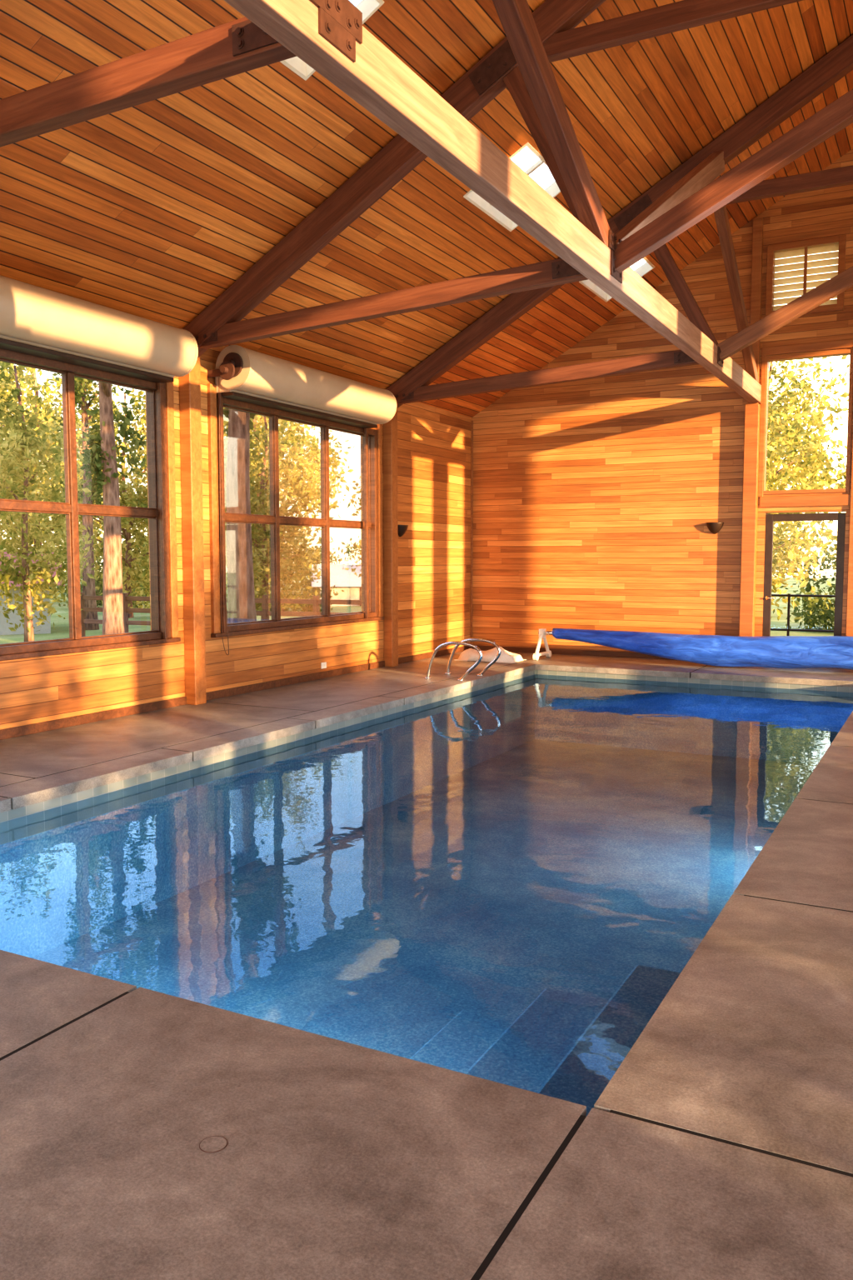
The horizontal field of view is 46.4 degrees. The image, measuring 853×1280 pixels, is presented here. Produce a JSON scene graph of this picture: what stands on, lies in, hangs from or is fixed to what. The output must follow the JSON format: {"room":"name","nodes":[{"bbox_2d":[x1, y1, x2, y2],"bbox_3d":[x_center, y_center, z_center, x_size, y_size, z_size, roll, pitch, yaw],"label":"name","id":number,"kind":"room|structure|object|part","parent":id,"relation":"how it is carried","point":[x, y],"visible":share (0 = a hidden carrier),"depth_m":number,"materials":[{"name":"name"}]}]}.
{"room":"indoor swimming pool","nodes":[
{"label":"indoor swimming pool","id":0,"kind":"room"},
{"bbox_2d":[0,345,471,729],"bbox_3d":[-3.685,-0.825,9.119,0.260,4.750,19.160,2,5,28],"label":"wall","id":1,"kind":"structure","parent":0,"point":[434,443],"depth_m":13.10,"materials":[{"name":"brown wood"}]},
{"bbox_2d":[0,348,180,660],"bbox_3d":[-3.638,-1.259,8.995,0.245,2.825,3.790,2,5,28],"label":"window","id":2,"kind":"structure","parent":1,"relation":"in","point":[75,642],"depth_m":9.77,"materials":[{"name":"brown wood"}]},
{"bbox_3d":[-3.572,0.129,9.075,0.095,0.045,3.790,2,5,28],"label":"sill","id":3,"kind":"part","parent":2,"relation":"part of","materials":[{"name":"brown wood"}]},
{"bbox_2d":[0,275,198,639],"bbox_3d":[-3.429,-1.462,8.681,0.511,3.191,3.780,2,5,28],"label":"roller shade","id":4,"kind":"object","parent":2,"relation":"attached to","point":[37,321],"visible":1,"depth_m":9.12,"materials":[{"name":"white fabric"}]},
{"bbox_3d":[-3.578,-1.279,8.968,0.055,2.780,3.780,2,5,28],"label":"casing","id":5,"kind":"part","parent":2,"relation":"part of","materials":[{"name":"brown wood"}]},
{"bbox_2d":[0,0,362,147],"bbox_3d":[1.841,-4.605,3.162,14.858,4.438,0.620,2,5,28],"label":"roof truss","id":6,"kind":"object","parent":1,"relation":"attached to","point":[239,46],"visible":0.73,"depth_m":5.05,"materials":[{"name":"brown paint"}]},
{"bbox_3d":[-0.787,-2.886,4.719,0.340,0.140,0.026,1,5,28],"label":"connector plate","id":7,"kind":"part","parent":6,"relation":"part of","materials":[{"name":"brown paint"}]},
{"bbox_3d":[-0.453,-2.920,4.514,0.026,0.140,0.620,2,5,28],"label":"connector plate","id":8,"kind":"part","parent":6,"relation":"part of","materials":[{"name":"brown paint"}]},
{"bbox_3d":[-0.407,-2.847,4.609,0.026,0.200,0.300,2,5,28],"label":"connector plate","id":9,"kind":"part","parent":6,"relation":"part of","materials":[{"name":"brown paint"}]},
{"bbox_2d":[179,356,206,704],"bbox_3d":[-2.543,-1.265,10.815,0.150,3.950,0.180,2,5,28],"label":"column","id":10,"kind":"structure","parent":1,"relation":"attached to","point":[190,383],"depth_m":10.77,"materials":[{"name":"brown wood"}]},
{"bbox_2d":[0,645,471,739],"bbox_3d":[-3.620,0.815,9.071,0.025,0.090,18.900,2,5,28],"label":"baseboard","id":11,"kind":"structure","parent":1,"relation":"attached to","point":[10,732],"depth_m":10.80,"materials":[{"name":"brown wood"}]},
{"bbox_2d":[207,383,384,637],"bbox_3d":[-1.602,-1.575,12.844,0.245,2.825,3.780,2,5,28],"label":"window","id":12,"kind":"structure","parent":1,"relation":"in","point":[375,437],"depth_m":12.42,"materials":[{"name":"brown wood"}]},
{"bbox_3d":[-1.536,-0.187,12.923,0.095,0.045,3.780,2,5,28],"label":"sill","id":13,"kind":"part","parent":12,"relation":"part of","materials":[{"name":"brown wood"}]},
{"bbox_2d":[207,345,396,654],"bbox_3d":[-1.448,-1.644,12.456,0.530,3.446,3.450,2,5,28],"label":"roller shade","id":14,"kind":"object","parent":12,"relation":"attached to","point":[242,374],"visible":1,"depth_m":11.76,"materials":[{"name":"white fabric"}]},
{"bbox_3d":[-2.293,-1.371,11.218,0.038,3.105,0.107,2,5,28],"label":"pull cord","id":15,"kind":"part","parent":14,"relation":"part of","materials":[{"name":"brown wood"}]},
{"bbox_2d":[320,661,326,668],"bbox_3d":[-1.373,0.340,13.322,0.012,0.080,0.120,2,5,28],"label":"wall outlet","id":16,"kind":"object","parent":1,"relation":"attached to","point":[323,665],"visible":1,"depth_m":13.31,"materials":[{"name":"white plastic"}]},
{"bbox_2d":[383,408,398,666],"bbox_3d":[-0.528,-1.579,14.623,0.150,3.950,0.180,2,5,28],"label":"column","id":17,"kind":"structure","parent":1,"relation":"attached to","point":[390,428],"depth_m":14.57,"materials":[{"name":"brown wood"}]},
{"bbox_2d":[397,525,408,536],"bbox_3d":[-0.345,-1.644,14.997,0.122,0.180,0.270,2,5,28],"label":"wall sconce","id":18,"kind":"object","parent":1,"relation":"attached to","point":[402,529],"visible":0.97,"depth_m":14.94,"materials":[{"name":"brown metal"}]},
{"bbox_2d":[470,420,473,648],"bbox_3d":[0.783,-1.793,17.230,0.030,3.950,0.030,2,5,28],"label":"trim","id":19,"kind":"structure","parent":1,"relation":"attached to","point":[472,422],"depth_m":17.19,"materials":[{"name":"brown wood"}]},
{"bbox_2d":[183,0,852,357],"bbox_3d":[3.912,-4.927,7.076,14.858,4.438,0.300,2,5,28],"label":"roof truss","id":20,"kind":"object","parent":1,"relation":"attached to","point":[220,324],"visible":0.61,"depth_m":8.74,"materials":[{"name":"brown paint"}]},
{"bbox_3d":[-2.372,-3.182,10.456,0.420,0.130,0.026,0,4,28],"label":"connector plate","id":21,"kind":"part","parent":20,"relation":"part of","materials":[{"name":"brown paint"}]},
{"bbox_3d":[0.610,-5.028,8.707,0.500,0.220,0.026,-31,-10,26],"label":"connector plate","id":22,"kind":"part","parent":20,"relation":"part of","materials":[{"name":"brown paint"}]},
{"bbox_2d":[224,0,761,403],"bbox_3d":[0.541,-4.136,6.469,0.177,2.564,18.870,2,5,28],"label":"beam","id":23,"kind":"structure","parent":20,"relation":"attached to","point":[377,80],"depth_m":6.77,"materials":[{"name":"brown paint"}]},
{"bbox_3d":[1.561,-3.333,8.315,0.026,0.140,0.160,2,5,28],"label":"connector plate","id":24,"kind":"part","parent":23,"relation":"part of","materials":[{"name":"brown paint"}]},
{"bbox_3d":[1.237,-3.201,8.545,0.340,0.140,0.026,0,4,28],"label":"connector plate","id":25,"kind":"part","parent":20,"relation":"part of","materials":[{"name":"brown paint"}]},
{"bbox_3d":[1.617,-3.162,8.435,0.026,0.200,0.300,2,5,28],"label":"connector plate","id":26,"kind":"part","parent":20,"relation":"part of","materials":[{"name":"brown paint"}]},
{"bbox_2d":[386,35,852,408],"bbox_3d":[5.908,-5.237,10.849,14.858,4.438,0.300,2,5,28],"label":"roof truss","id":27,"kind":"object","parent":1,"relation":"attached to","point":[413,387],"visible":0.62,"depth_m":12.29,"materials":[{"name":"brown paint"}]},
{"bbox_3d":[-0.376,-3.493,14.229,0.420,0.130,0.026,0,4,28],"label":"connector plate","id":28,"kind":"part","parent":27,"relation":"part of","materials":[{"name":"brown paint"}]},
{"bbox_3d":[2.606,-5.338,12.480,0.500,0.220,0.026,-31,-10,26],"label":"connector plate","id":29,"kind":"part","parent":27,"relation":"part of","materials":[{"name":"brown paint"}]},
{"bbox_3d":[3.233,-3.511,12.318,0.340,0.140,0.026,0,4,28],"label":"connector plate","id":30,"kind":"part","parent":27,"relation":"part of","materials":[{"name":"brown paint"}]},
{"bbox_3d":[3.614,-3.472,12.209,0.026,0.200,0.300,2,5,28],"label":"connector plate","id":31,"kind":"part","parent":27,"relation":"part of","materials":[{"name":"brown paint"}]},
{"bbox_2d":[0,651,852,1279],"bbox_3d":[2.915,1.266,5.651,14.800,0.250,18.900,2,5,28],"label":"floor","id":32,"kind":"structure","parent":0,"point":[720,1147],"depth_m":2.85,"materials":[{"name":"beige concrete"}]},
{"bbox_2d":[199,1135,227,1153],"bbox_3d":[-0.584,1.380,2.725,0.077,0.003,0.077,2,5,28],"label":"cap","id":33,"kind":"object","parent":32,"relation":"on","point":[213,1143],"visible":1,"depth_m":2.72,"materials":[{"name":"beige concrete"}]},
{"bbox_2d":[0,670,852,1115],"bbox_3d":[1.073,1.556,9.032,4.740,1.219,11.420,2,5,28],"label":"swimming pool","id":34,"kind":"object","parent":32,"relation":"in","point":[506,881],"visible":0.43,"depth_m":8.30,"materials":[{"name":"blue liquid"}]},
{"bbox_2d":[424,641,482,680],"bbox_3d":[0.349,0.278,13.109,0.852,0.528,0.100,2,5,28],"label":"pool handrail","id":35,"kind":"object","parent":32,"relation":"on","point":[444,644],"visible":1,"depth_m":13.04,"materials":[{"name":"silver metal"}]},
{"bbox_2d":[444,638,501,675],"bbox_3d":[0.629,0.234,13.638,0.852,0.528,0.100,2,5,28],"label":"pool handrail","id":36,"kind":"object","parent":32,"relation":"on","point":[494,643],"visible":0.94,"depth_m":13.56,"materials":[{"name":"silver metal"}]},
{"bbox_2d":[454,646,527,663],"bbox_3d":[0.998,0.203,15.705,1.034,0.221,0.641,2,5,28],"label":"towel","id":37,"kind":"object","parent":32,"relation":"on","point":[470,654],"visible":0.87,"depth_m":15.50,"materials":[{"name":"white fabric"}]},
{"bbox_2d":[533,627,852,669],"bbox_3d":[4.745,0.162,14.347,6.670,0.526,0.670,2,5,28],"label":"reel","id":38,"kind":"object","parent":32,"relation":"on","point":[774,652],"visible":1,"depth_m":14.36,"materials":[{"name":"blue plastic"}]},
{"bbox_2d":[0,0,852,417],"bbox_3d":[-0.579,-5.015,6.983,7.900,4.619,20.100,2,5,28],"label":"ceiling","id":39,"kind":"structure","parent":0,"point":[152,210],"depth_m":9.60,"materials":[{"name":"brown wood"}]},
{"bbox_2d":[280,0,384,80],"bbox_3d":[-0.829,-4.790,7.559,0.740,0.580,0.750,2,5,28],"label":"window","id":40,"kind":"structure","parent":39,"relation":"attached to","point":[367,7],"depth_m":7.83,"materials":[{"name":"white glass"}]},
{"bbox_2d":[463,142,560,231],"bbox_3d":[1.025,-5.078,11.064,0.740,0.580,1.300,2,5,28],"label":"window","id":41,"kind":"structure","parent":39,"relation":"attached to","point":[553,190],"depth_m":11.16,"materials":[{"name":"beige paint"}]},
{"bbox_2d":[579,256,654,302],"bbox_3d":[2.762,-5.348,14.348,0.740,0.580,1.250,2,5,28],"label":"window","id":42,"kind":"structure","parent":39,"relation":"attached to","point":[648,266],"depth_m":14.74,"materials":[{"name":"beige paint"}]},
{"bbox_2d":[471,149,852,652],"bbox_3d":[7.356,-3.314,13.792,15.260,8.946,0.260,2,5,28],"label":"wall","id":43,"kind":"structure","parent":0,"point":[595,499],"depth_m":15.84,"materials":[{"name":"brown wood"}]},
{"bbox_2d":[472,645,674,659],"bbox_3d":[2.805,0.218,16.328,4.540,0.090,0.025,2,5,28],"label":"baseboard","id":44,"kind":"structure","parent":43,"relation":"attached to","point":[515,649],"depth_m":16.46,"materials":[{"name":"brown wood"}]},
{"bbox_2d":[706,522,724,534],"bbox_3d":[4.410,-1.717,15.265,0.270,0.180,0.122,2,5,28],"label":"wall sconce","id":45,"kind":"object","parent":43,"relation":"attached to","point":[714,527],"visible":1,"depth_m":15.24,"materials":[{"name":"brown metal"}]},
{"bbox_2d":[739,217,764,636],"bbox_3d":[4.870,-2.925,14.901,0.200,6.588,0.160,2,5,28],"label":"column","id":46,"kind":"structure","parent":43,"relation":"attached to","point":[752,410],"depth_m":14.88,"materials":[{"name":"brown wood"}]},
{"bbox_2d":[762,512,845,636],"bbox_3d":[5.597,-0.746,14.806,1.120,2.260,0.125,2,5,28],"label":"door","id":47,"kind":"structure","parent":43,"relation":"in","point":[840,517],"depth_m":14.72,"materials":[{"name":"brown wood"}]},
{"bbox_3d":[5.177,-0.631,15.004,0.138,0.056,0.065,2,5,28],"label":"handle","id":48,"kind":"part","parent":47,"relation":"part of","materials":[{"name":"silver metal"}]},
{"bbox_2d":[758,339,852,636],"bbox_3d":[7.297,-2.831,13.687,5.230,6.600,0.050,2,5,28],"label":"trim","id":49,"kind":"structure","parent":43,"relation":"attached to","point":[837,499],"depth_m":14.59,"materials":[{"name":"brown wood"}]},
{"bbox_2d":[765,234,846,316],"bbox_3d":[5.525,-5.266,14.503,1.070,1.040,0.190,2,5,28],"label":"window","id":50,"kind":"structure","parent":43,"relation":"in","point":[838,243],"depth_m":14.50,"materials":[{"name":"brown wood"}]},
{"bbox_2d":[763,349,852,494],"bbox_3d":[5.599,-3.176,14.653,1.240,2.030,0.160,2,5,28],"label":"window","id":51,"kind":"structure","parent":43,"relation":"in","point":[847,352],"depth_m":14.51,"materials":[{"name":"brown wood"}]},
{"label":"outside","id":52,"kind":"structure","parent":0,"visible":0},
{"bbox_2d":[0,574,835,644],"bbox_3d":[0.723,-0.455,33.609,210.000,0.200,180.000,2,5,28],"label":"lawn","id":53,"kind":"structure","parent":52,"point":[62,626],"depth_m":36.77,"materials":[{"name":"green plant"}]},
{"bbox_2d":[0,551,64,634],"bbox_3d":[-14.440,-1.415,29.415,6.800,2.400,4.200,-2,5,-24],"label":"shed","id":54,"kind":"object","parent":53,"relation":"on","point":[14,618],"visible":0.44,"depth_m":28.80,"materials":[{"name":"grey"}]},
{"bbox_2d":[0,365,76,551],"bbox_3d":[-26.838,-10.182,58.418,11.484,15.132,12.148,0,5,-4],"label":"tree","id":55,"kind":"object","parent":53,"relation":"on","point":[25,384],"visible":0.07,"depth_m":58.72,"materials":[{"name":"green plant"}]},
{"bbox_2d":[0,361,103,641],"bbox_3d":[-10.129,-3.635,24.109,4.870,7.767,5.552,0,5,4],"label":"tree","id":56,"kind":"object","parent":53,"relation":"on","point":[18,443],"visible":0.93,"depth_m":23.97,"materials":[{"name":"green plant"}]},
{"bbox_2d":[0,363,132,595],"bbox_3d":[-18.736,-8.337,46.832,10.133,13.352,10.719,-1,5,-12],"label":"tree","id":57,"kind":"object","parent":53,"relation":"on","point":[46,387],"visible":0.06,"depth_m":44.92,"materials":[{"name":"green plant"}]},
{"bbox_2d":[11,388,149,617],"bbox_3d":[-11.051,-5.228,36.160,6.755,8.901,7.146,3,6,36],"label":"tree","id":58,"kind":"object","parent":53,"relation":"on","point":[128,497],"visible":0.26,"depth_m":35.66,"materials":[{"name":"green plant"}]},
{"bbox_2d":[51,373,127,629],"bbox_3d":[-10.305,-5.336,30.395,2.212,10.060,2.514,-3,6,-35],"label":"tree","id":59,"kind":"object","parent":53,"relation":"on","point":[81,385],"visible":0.32,"depth_m":30.34,"materials":[{"name":"green plant"}]},
{"bbox_2d":[51,373,146,634],"bbox_3d":[-6.252,-4.596,19.647,2.586,10.347,2.276,0,5,-3],"label":"tree","id":60,"kind":"object","parent":53,"relation":"on","point":[112,602],"visible":0.18,"depth_m":19.63,"materials":[{"name":"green plant"}]},
{"bbox_2d":[49,544,149,608],"bbox_3d":[-13.643,-2.561,43.869,5.109,3.418,5.920,1,5,8],"label":"shrub","id":61,"kind":"object","parent":53,"relation":"on","point":[100,603],"visible":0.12,"depth_m":43.22,"materials":[{"name":"green plant"}]},
{"bbox_2d":[62,534,149,594],"bbox_3d":[-18.751,-4.400,60.592,7.152,4.786,8.289,1,5,16],"label":"shrub","id":62,"kind":"object","parent":53,"relation":"on","point":[144,545],"visible":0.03,"depth_m":59.47,"materials":[{"name":"green plant"}]},
{"bbox_2d":[80,592,361,636],"bbox_3d":[-5.540,-0.582,26.306,8.901,1.250,0.132,2,5,21],"label":"fence","id":63,"kind":"object","parent":53,"relation":"on","point":[265,600],"visible":0.31,"depth_m":26.97,"materials":[{"name":"brown wood"}]},
{"bbox_3d":[-9.644,-0.709,27.843,0.120,1.250,0.120,2,5,28],"label":"post","id":64,"kind":"part","parent":63,"relation":"part of","materials":[{"name":"brown wood"}]},
{"bbox_3d":[-5.540,-0.396,26.321,8.769,0.120,0.050,2,5,21],"label":"rail","id":65,"kind":"part","parent":63,"relation":"part of","materials":[{"name":"brown wood"}]},
{"bbox_3d":[-8.276,-0.667,27.331,0.120,1.250,0.120,2,5,28],"label":"post","id":66,"kind":"part","parent":63,"relation":"part of","materials":[{"name":"brown wood"}]},
{"bbox_3d":[-5.540,-0.732,26.294,8.769,0.120,0.050,2,5,21],"label":"rail","id":67,"kind":"part","parent":63,"relation":"part of","materials":[{"name":"brown wood"}]},
{"bbox_3d":[-5.540,-1.056,26.267,8.769,0.120,0.050,2,5,21],"label":"rail","id":68,"kind":"part","parent":63,"relation":"part of","materials":[{"name":"brown wood"}]},
{"bbox_3d":[-4.171,-0.540,25.794,0.120,1.250,0.120,2,5,28],"label":"post","id":69,"kind":"part","parent":63,"relation":"part of","materials":[{"name":"brown wood"}]},
{"bbox_3d":[-2.803,-0.498,25.281,0.120,1.250,0.120,2,5,28],"label":"post","id":70,"kind":"part","parent":63,"relation":"part of","materials":[{"name":"brown wood"}]},
{"bbox_2d":[223,407,262,623],"bbox_3d":[-3.700,-6.651,20.096,3.161,14.371,3.591,1,5,11],"label":"tree","id":71,"kind":"object","parent":53,"relation":"on","point":[241,593],"visible":0.02,"depth_m":20.28,"materials":[{"name":"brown plant"}]},
{"bbox_2d":[223,415,321,597],"bbox_3d":[-8.398,-6.959,46.920,6.696,10.679,7.634,3,6,33],"label":"tree","id":72,"kind":"object","parent":53,"relation":"on","point":[288,488],"visible":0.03,"depth_m":47.27,"materials":[{"name":"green plant"}]},
{"bbox_2d":[223,415,352,559],"bbox_3d":[-10.122,-10.495,60.580,11.105,15.534,9.740,0,5,-3],"label":"tree","id":73,"kind":"object","parent":53,"relation":"on","point":[287,433],"visible":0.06,"depth_m":61.71,"materials":[{"name":"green plant"}]},
{"bbox_2d":[223,407,354,620],"bbox_3d":[-5.374,-4.110,30.707,6.074,7.566,5.742,0,5,3],"label":"tree","id":74,"kind":"object","parent":53,"relation":"on","point":[261,536],"visible":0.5,"depth_m":30.47,"materials":[{"name":"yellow plant"}]},
{"bbox_2d":[255,557,344,612],"bbox_3d":[-5.801,-2.037,40.328,4.087,2.735,4.736,1,5,16],"label":"shrub","id":75,"kind":"object","parent":53,"relation":"on","point":[295,607],"visible":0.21,"depth_m":40.16,"materials":[{"name":"green plant"}]},
{"bbox_2d":[280,541,361,596],"bbox_3d":[-5.085,-3.552,54.511,6.513,3.760,5.620,-1,5,-17],"label":"shrub","id":76,"kind":"object","parent":53,"relation":"on","point":[332,561],"visible":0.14,"depth_m":53.53,"materials":[{"name":"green plant"}]},
{"bbox_2d":[311,564,361,605],"bbox_3d":[-2.784,-2.626,47.196,5.300,1.900,3.400,-1,5,-7],"label":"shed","id":77,"kind":"object","parent":53,"relation":"on","point":[345,580],"visible":0.23,"depth_m":45.86,"materials":[{"name":"white"}]},
{"bbox_3d":[-2.589,-1.996,45.947,0.990,0.850,0.040,-1,5,-7],"label":"door","id":78,"kind":"part","parent":77,"relation":"part of","materials":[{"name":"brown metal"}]},
{"bbox_2d":[340,475,361,577],"bbox_3d":[-0.839,-4.704,37.104,4.870,7.767,5.552,1,5,13],"label":"tree","id":79,"kind":"object","parent":53,"relation":"on","point":[357,484],"visible":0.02,"depth_m":36.86,"materials":[{"name":"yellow plant"}]},
{"bbox_2d":[770,594,834,635],"bbox_3d":[6.987,0.012,17.062,7.540,1.580,0.040,2,5,28],"label":"metal railing","id":80,"kind":"object","parent":53,"relation":"on","point":[789,596],"visible":0.12,"depth_m":17.33,"materials":[{"name":"brown metal"}]},
{"bbox_3d":[6.323,-0.017,17.411,0.040,1.580,0.040,2,5,28],"label":"post","id":81,"kind":"part","parent":80,"relation":"part of","materials":[{"name":"brown metal"}]},
{"bbox_3d":[6.987,-0.147,17.049,7.500,0.040,0.040,2,5,28],"label":"rail","id":82,"kind":"part","parent":80,"relation":"part of","materials":[{"name":"brown metal"}]},
{"bbox_3d":[6.987,-0.746,17.000,7.500,0.040,0.040,2,5,28],"label":"rail","id":83,"kind":"part","parent":80,"relation":"part of","materials":[{"name":"brown metal"}]},
{"bbox_2d":[765,382,844,620],"bbox_3d":[8.123,-3.749,26.310,5.742,7.566,6.074,1,5,16],"label":"tree","id":84,"kind":"object","parent":53,"relation":"on","point":[778,560],"visible":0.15,"depth_m":25.06,"materials":[{"name":"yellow plant"}]},
{"bbox_2d":[776,540,837,629],"bbox_3d":[13.216,-1.446,30.319,5.109,3.418,5.920,1,5,8],"label":"shrub","id":85,"kind":"object","parent":53,"relation":"on","point":[823,615],"visible":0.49,"depth_m":29.87,"materials":[{"name":"green plant"}]},
{"bbox_2d":[766,355,849,600],"bbox_3d":[13.277,-6.674,37.586,8.328,11.650,7.305,-3,6,-31],"label":"tree","id":86,"kind":"object","parent":53,"relation":"on","point":[796,384],"visible":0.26,"depth_m":35.86,"materials":[{"name":"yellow plant"}]}
]}

